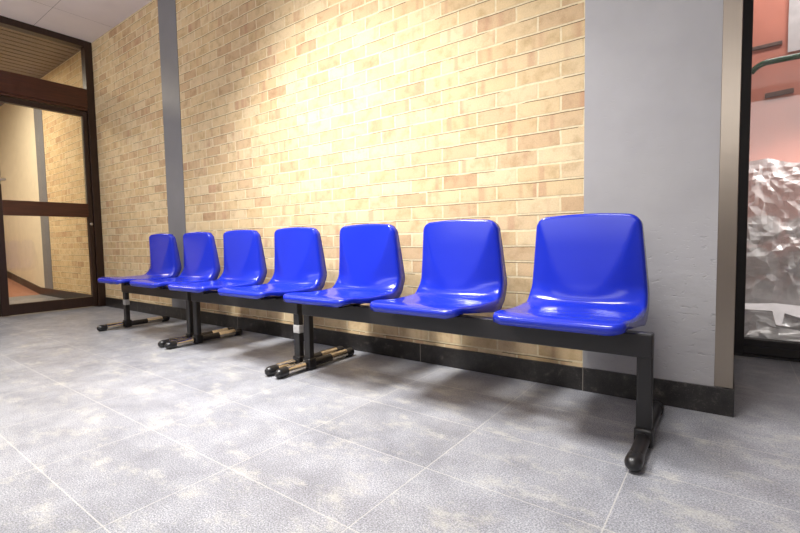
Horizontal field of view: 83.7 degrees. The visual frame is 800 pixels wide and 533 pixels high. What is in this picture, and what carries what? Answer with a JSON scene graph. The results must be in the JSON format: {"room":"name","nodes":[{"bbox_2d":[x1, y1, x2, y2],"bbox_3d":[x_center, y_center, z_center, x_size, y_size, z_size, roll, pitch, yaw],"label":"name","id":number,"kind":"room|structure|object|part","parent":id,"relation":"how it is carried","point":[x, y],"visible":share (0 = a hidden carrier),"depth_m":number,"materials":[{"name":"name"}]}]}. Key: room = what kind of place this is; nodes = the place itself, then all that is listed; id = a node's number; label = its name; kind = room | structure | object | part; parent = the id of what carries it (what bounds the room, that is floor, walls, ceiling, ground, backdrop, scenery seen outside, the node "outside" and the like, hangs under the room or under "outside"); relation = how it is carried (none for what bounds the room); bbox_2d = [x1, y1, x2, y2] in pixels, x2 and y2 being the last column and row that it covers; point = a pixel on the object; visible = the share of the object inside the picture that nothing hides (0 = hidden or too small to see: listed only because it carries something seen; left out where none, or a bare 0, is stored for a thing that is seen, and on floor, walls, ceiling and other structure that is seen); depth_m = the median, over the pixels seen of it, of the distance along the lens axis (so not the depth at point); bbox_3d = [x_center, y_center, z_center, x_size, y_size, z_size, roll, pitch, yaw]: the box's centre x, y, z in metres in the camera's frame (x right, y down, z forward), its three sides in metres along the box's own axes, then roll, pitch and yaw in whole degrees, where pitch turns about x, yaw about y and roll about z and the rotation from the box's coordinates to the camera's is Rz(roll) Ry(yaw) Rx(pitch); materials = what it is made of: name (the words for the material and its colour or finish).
{"room":"waiting area","nodes":[
{"label":"waiting area","id":0,"kind":"room"},
{"bbox_2d":[8,278,39,296],"bbox_3d":[-7.705,0.200,6.597,4.780,0.670,2.600,1,4,36],"label":"floor","id":1,"kind":"structure","parent":0,"point":[15,289],"depth_m":6.37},
{"bbox_2d":[0,15,80,105],"bbox_3d":[-6.911,-2.438,5.820,6.870,0.100,2.600,1,4,36],"label":"ceiling","id":2,"kind":"structure","parent":0,"point":[21,53],"depth_m":5.02,"materials":[{"name":"brown wood"}]},
{"bbox_2d":[0,0,151,42],"bbox_3d":[-0.924,-2.285,1.472,7.730,0.100,6.700,1,4,36],"label":"ceiling","id":3,"kind":"structure","parent":0,"point":[86,20],"depth_m":4.17,"materials":[{"name":"white paint"}]},
{"bbox_2d":[0,0,584,366],"bbox_3d":[-3.992,-1.003,5.511,11.995,2.830,0.200,1,4,36],"label":"wall","id":4,"kind":"structure","parent":0,"point":[327,116],"depth_m":2.80,"materials":[{"name":"brick"}]},
{"bbox_2d":[33,108,52,288],"bbox_3d":[-4.700,-1.022,6.030,0.320,2.830,0.204,1,4,36],"label":"trim","id":5,"kind":"structure","parent":4,"relation":"attached to","point":[38,121],"depth_m":5.95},
{"bbox_2d":[7,271,90,298],"bbox_3d":[-6.101,0.036,7.015,6.860,0.650,0.016,1,4,36],"label":"baseboard","id":6,"kind":"structure","parent":4,"relation":"attached to","point":[43,291],"depth_m":6.08,"materials":[{"name":"wood"}]},
{"bbox_2d":[157,0,185,308],"bbox_3d":[-1.946,-0.946,3.940,0.295,2.830,0.104,1,4,36],"label":"pillar","id":7,"kind":"structure","parent":4,"relation":"attached to","point":[166,9],"depth_m":3.88,"materials":[{"name":"grey paint"}]},
{"bbox_2d":[105,297,582,389],"bbox_3d":[-1.220,0.439,3.439,5.015,0.100,0.016,1,4,36],"label":"baseboard","id":8,"kind":"structure","parent":4,"relation":"attached to","point":[567,376],"depth_m":2.49,"materials":[{"name":"stone"}]},
{"bbox_2d":[0,294,799,532],"bbox_3d":[-1.754,0.626,2.295,9.920,0.120,6.700,1,4,36],"label":"floor","id":9,"kind":"structure","parent":0,"point":[116,430],"depth_m":1.46,"materials":[{"name":"tile"}]},
{"bbox_2d":[97,232,234,347],"bbox_3d":[-1.812,0.122,3.385,1.080,0.758,0.560,1,4,36],"label":"bench","id":10,"kind":"object","parent":9,"relation":"on","point":[201,260],"visible":0.96,"depth_m":3.37,"materials":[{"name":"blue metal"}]},
{"bbox_3d":[-2.220,0.306,3.625,0.045,0.354,0.032,2,4,36],"label":"leg","id":11,"kind":"part","parent":10,"relation":"part of","materials":[{"name":"black metal"}]},
{"bbox_3d":[-1.431,0.326,3.044,0.045,0.354,0.032,2,4,36],"label":"leg","id":12,"kind":"part","parent":10,"relation":"part of","materials":[{"name":"black metal"}]},
{"bbox_2d":[164,227,343,375],"bbox_3d":[-0.923,0.146,2.730,1.080,0.758,0.560,1,4,36],"label":"bench","id":13,"kind":"object","parent":9,"relation":"on","point":[299,259],"visible":0.95,"depth_m":2.70,"materials":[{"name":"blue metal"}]},
{"bbox_3d":[-1.360,0.328,2.992,0.045,0.354,0.032,2,4,36],"label":"leg","id":14,"kind":"part","parent":13,"relation":"part of","materials":[{"name":"black metal"}]},
{"bbox_3d":[-0.542,0.350,2.389,0.045,0.354,0.032,2,4,36],"label":"leg","id":15,"kind":"part","parent":13,"relation":"part of","materials":[{"name":"black metal"}]},
{"bbox_2d":[275,213,663,471],"bbox_3d":[0.181,0.174,1.917,1.614,0.758,0.560,1,4,36],"label":"bench","id":16,"kind":"object","parent":9,"relation":"on","point":[590,283],"visible":1,"depth_m":1.76,"materials":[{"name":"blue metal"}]},
{"bbox_3d":[-0.479,0.351,2.342,0.045,0.354,0.032,2,4,36],"label":"leg","id":17,"kind":"part","parent":16,"relation":"part of","materials":[{"name":"black metal"}]},
{"bbox_3d":[0.777,0.384,1.417,0.045,0.354,0.032,2,4,36],"label":"leg","id":18,"kind":"part","parent":16,"relation":"part of","materials":[{"name":"black metal"}]},
{"bbox_2d":[744,158,799,336],"bbox_3d":[2.515,-0.069,2.269,1.273,1.088,0.077,1,4,36],"label":"plastic film","id":19,"kind":"object","parent":9,"relation":"on","point":[773,222],"visible":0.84,"depth_m":2.55,"materials":[{"name":"clear plastic"}]},
{"bbox_2d":[745,327,799,341],"bbox_3d":[2.113,0.406,2.462,0.340,0.136,0.068,1,4,36],"label":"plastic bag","id":20,"kind":"object","parent":9,"relation":"on","point":[765,332],"visible":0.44,"depth_m":2.46,"materials":[{"name":"plastic"}]},
{"bbox_2d":[745,303,799,326],"bbox_3d":[2.139,0.277,2.466,0.380,0.134,0.133,1,4,36],"label":"folded card","id":21,"kind":"object","parent":20,"relation":"on","point":[778,310],"visible":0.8,"depth_m":2.48,"materials":[{"name":"white paper"}]},
{"bbox_2d":[752,53,799,74],"bbox_3d":[2.444,-0.308,2.094,1.322,1.582,0.020,1,4,36],"label":"handrail","id":22,"kind":"object","parent":9,"relation":"on","point":[795,56],"visible":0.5,"depth_m":2.36,"materials":[{"name":"metal"}]},
{"bbox_2d":[583,0,722,387],"bbox_3d":[1.321,-0.900,2.197,0.493,2.830,1.173,1,4,36],"label":"pillar","id":23,"kind":"structure","parent":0,"point":[653,68],"depth_m":1.73,"materials":[{"name":"white paint"}]},
{"bbox_2d":[582,367,734,416],"bbox_3d":[1.319,0.466,2.210,0.530,0.102,1.053,1,4,36],"label":"baseboard","id":24,"kind":"structure","parent":23,"relation":"attached to","point":[690,396],"depth_m":1.75,"materials":[{"name":"stone"}]},
{"bbox_2d":[714,0,742,388],"bbox_3d":[1.486,-0.943,1.996,0.057,2.726,1.056,1,4,36],"label":"trim","id":25,"kind":"structure","parent":23,"relation":"attached to","point":[732,9],"depth_m":1.61,"materials":[{"name":"metal"}]},
{"bbox_2d":[734,0,799,358],"bbox_3d":[2.501,-0.746,1.945,1.712,2.488,0.076,1,4,36],"label":"door frame","id":26,"kind":"structure","parent":23,"relation":"in","point":[742,345],"depth_m":2.40,"materials":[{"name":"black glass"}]},
{"bbox_2d":[734,353,799,361],"bbox_3d":[2.531,0.501,2.020,1.700,0.012,0.065,1,4,36],"label":"trim","id":27,"kind":"structure","parent":23,"relation":"attached to","point":[747,355],"depth_m":2.39,"materials":[{"name":"metal"}]},
{"bbox_2d":[749,0,799,162],"bbox_3d":[2.991,-0.943,2.425,2.500,2.830,0.080,1,4,36],"label":"wall","id":28,"kind":"structure","parent":0,"point":[774,121],"depth_m":2.82,"materials":[{"name":"pink paint"}]},
{"bbox_2d":[752,40,781,50],"bbox_3d":[2.299,-1.397,2.845,0.209,0.029,0.012,1,4,36],"label":"bar","id":29,"kind":"object","parent":28,"relation":"attached to","point":[777,42],"visible":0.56,"depth_m":2.82,"materials":[{"name":"grey metal"}]},
{"bbox_2d":[765,88,793,98],"bbox_3d":[2.382,-1.089,2.806,0.140,0.038,0.012,1,4,36],"label":"bar","id":30,"kind":"object","parent":28,"relation":"attached to","point":[790,90],"visible":1,"depth_m":2.80,"materials":[{"name":"grey metal"}]},
{"bbox_2d":[788,0,799,51],"bbox_3d":[2.550,-1.693,2.626,0.410,0.747,0.013,1,4,36],"label":"paper sheet","id":31,"kind":"object","parent":28,"relation":"attached to","point":[794,5],"visible":1,"depth_m":2.74,"materials":[{"name":"white paper"}]},
{"bbox_3d":[-5.239,-0.792,2.313,0.150,2.830,2.760,1,4,36],"label":"wall","id":32,"kind":"structure","parent":0,"visible":0},
{"bbox_2d":[0,16,105,316],"bbox_3d":[-3.841,-0.924,4.135,0.143,2.830,1.839,1,4,36],"label":"door","id":33,"kind":"structure","parent":32,"relation":"in","point":[15,89],"depth_m":4.59,"materials":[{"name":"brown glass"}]},
{"bbox_3d":[-3.578,-0.581,4.530,0.064,0.144,0.706,2,4,36],"label":"lock rail","id":34,"kind":"part","parent":33,"relation":"part of","materials":[{"name":"brown wood"}]}
]}

